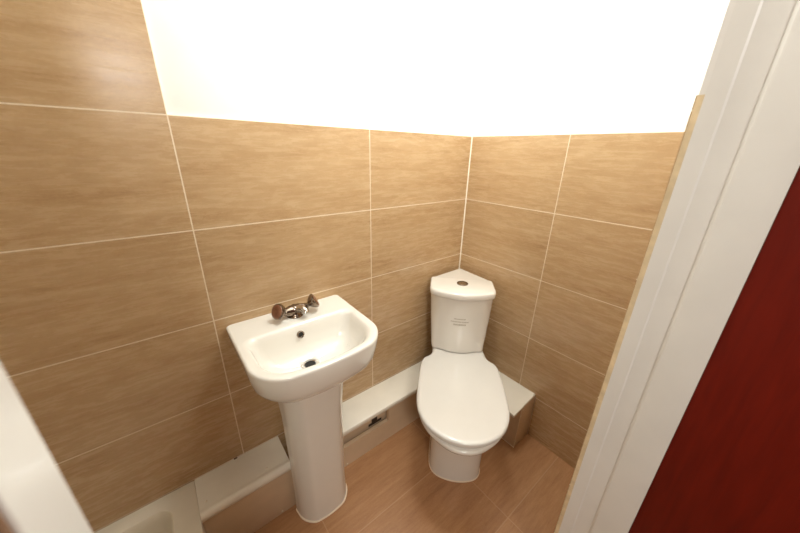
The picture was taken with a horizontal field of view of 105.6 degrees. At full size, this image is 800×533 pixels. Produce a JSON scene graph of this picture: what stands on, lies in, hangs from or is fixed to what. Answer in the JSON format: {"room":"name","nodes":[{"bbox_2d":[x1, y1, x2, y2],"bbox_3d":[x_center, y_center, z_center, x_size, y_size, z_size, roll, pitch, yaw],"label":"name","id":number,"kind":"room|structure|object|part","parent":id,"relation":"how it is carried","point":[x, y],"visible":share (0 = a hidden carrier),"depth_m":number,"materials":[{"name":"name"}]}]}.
{"room":"bathroom","nodes":[
{"label":"bathroom","id":0,"kind":"room"},
{"bbox_2d":[0,0,484,532],"bbox_3d":[-0.563,-0.200,0.933,2.450,2.420,0.104,-15,26,-36],"label":"wall","id":1,"kind":"structure","parent":0,"point":[174,173],"depth_m":0.90,"materials":[{"name":"beige tile"}]},
{"bbox_2d":[254,417,573,532],"bbox_3d":[-0.294,1.097,1.032,2.450,0.060,1.052,-15,26,-36],"label":"floor","id":2,"kind":"structure","parent":0,"point":[392,487],"depth_m":1.30,"materials":[{"name":"laminate"}]},
{"bbox_2d":[95,481,205,532],"bbox_3d":[-0.847,1.088,0.601,0.878,0.239,0.779,-15,26,-36],"label":"shower tray","id":3,"kind":"object","parent":2,"relation":"on","point":[177,511],"visible":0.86,"depth_m":1.00,"materials":[{"name":"white ceramic"}]},
{"bbox_2d":[194,436,295,532],"bbox_3d":[-0.582,0.874,1.172,0.296,0.242,0.158,-15,26,-36],"label":"pipe boxing","id":4,"kind":"object","parent":2,"relation":"on","point":[245,493],"visible":0.91,"depth_m":1.12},
{"bbox_2d":[226,294,377,522],"bbox_3d":[-0.309,0.558,1.125,0.414,0.878,0.382,-15,26,-36],"label":"basin","id":5,"kind":"object","parent":2,"relation":"on","point":[299,357],"visible":1,"depth_m":1.04,"materials":[{"name":"white ceramic"}]},
{"bbox_2d":[271,294,318,319],"bbox_3d":[-0.364,0.145,1.070,0.166,0.070,0.084,-15,26,-36],"label":"tap","id":6,"kind":"object","parent":5,"relation":"on","point":[309,310],"depth_m":1.06,"materials":[{"name":"silver metal"}]},
{"bbox_3d":[-0.303,0.291,1.023,0.414,0.170,0.382,-15,26,-36],"label":"bowl","id":7,"kind":"part","parent":5,"relation":"part of","materials":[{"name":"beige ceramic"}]},
{"bbox_2d":[342,361,421,466],"bbox_3d":[-0.005,0.722,1.610,0.782,0.239,0.153,-15,26,-36],"label":"pipe boxing","id":8,"kind":"object","parent":2,"relation":"on","point":[372,416],"visible":0.7,"depth_m":1.49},
{"bbox_2d":[417,268,509,482],"bbox_3d":[0.278,0.509,1.434,0.370,0.776,0.816,4,21,7],"label":"toilet","id":9,"kind":"object","parent":2,"relation":"on","point":[462,404],"visible":1,"depth_m":1.34,"materials":[{"name":"white ceramic"}]},
{"bbox_3d":[0.262,0.537,1.320,0.354,0.012,0.555,4,21,7],"label":"seat","id":10,"kind":"part","parent":9,"relation":"part of","materials":[{"name":"white plastic"}]},
{"bbox_3d":[0.308,0.083,1.525,0.307,0.034,0.340,4,21,7],"label":"cistern lid","id":11,"kind":"part","parent":9,"relation":"part of","materials":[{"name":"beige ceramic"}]},
{"bbox_3d":[0.263,0.520,1.314,0.370,0.020,0.571,4,21,7],"label":"seat lid","id":12,"kind":"part","parent":9,"relation":"part of","materials":[{"name":"white plastic"}]},
{"bbox_2d":[499,371,535,447],"bbox_3d":[0.468,0.717,1.621,0.205,0.262,0.397,-15,26,-36],"label":"pipe boxing","id":13,"kind":"object","parent":2,"relation":"on","point":[521,401],"visible":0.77,"depth_m":1.50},
{"bbox_2d":[460,0,776,468],"bbox_3d":[0.706,-0.279,1.218,0.100,2.420,1.046,-15,26,-36],"label":"wall","id":14,"kind":"structure","parent":0,"point":[583,108],"depth_m":1.20,"materials":[{"name":"beige tile"}]},
{"bbox_3d":[0.623,0.171,1.408,0.009,1.440,0.911,-15,26,-36],"label":"tile panel","id":15,"kind":"part","parent":14,"relation":"part of","materials":[{"name":"tile"}]},
{"bbox_2d":[554,0,797,532],"bbox_3d":[0.075,0.096,0.198,2.259,2.420,0.136,-15,26,-36],"label":"door frame","id":16,"kind":"structure","parent":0,"point":[699,98],"depth_m":0.57,"materials":[{"name":"white paint"}]},
{"bbox_2d":[0,363,92,532],"bbox_3d":[-0.103,0.338,0.142,0.040,2.000,0.137,-15,26,-36],"label":"trim","id":17,"kind":"structure","parent":16,"relation":"attached to","point":[35,497],"depth_m":0.09,"materials":[{"name":"white paint"}]},
{"bbox_3d":[0.682,0.351,0.909,0.560,1.462,0.009,-15,26,-36],"label":"tile panel","id":18,"kind":"part","parent":16,"relation":"part of","materials":[{"name":"beige tile"}]},
{"bbox_2d":[558,0,799,532],"bbox_3d":[0.521,0.175,0.607,0.036,2.000,0.126,-15,26,-36],"label":"trim","id":19,"kind":"structure","parent":16,"relation":"attached to","point":[741,161],"depth_m":0.52,"materials":[{"name":"white paint"}]},
{"bbox_2d":[629,167,799,532],"bbox_3d":[0.778,0.315,0.270,0.103,1.979,0.762,-15,26,-36],"label":"door","id":20,"kind":"structure","parent":16,"relation":"in","point":[731,463],"depth_m":0.52,"materials":[{"name":"red wood"}]}
]}

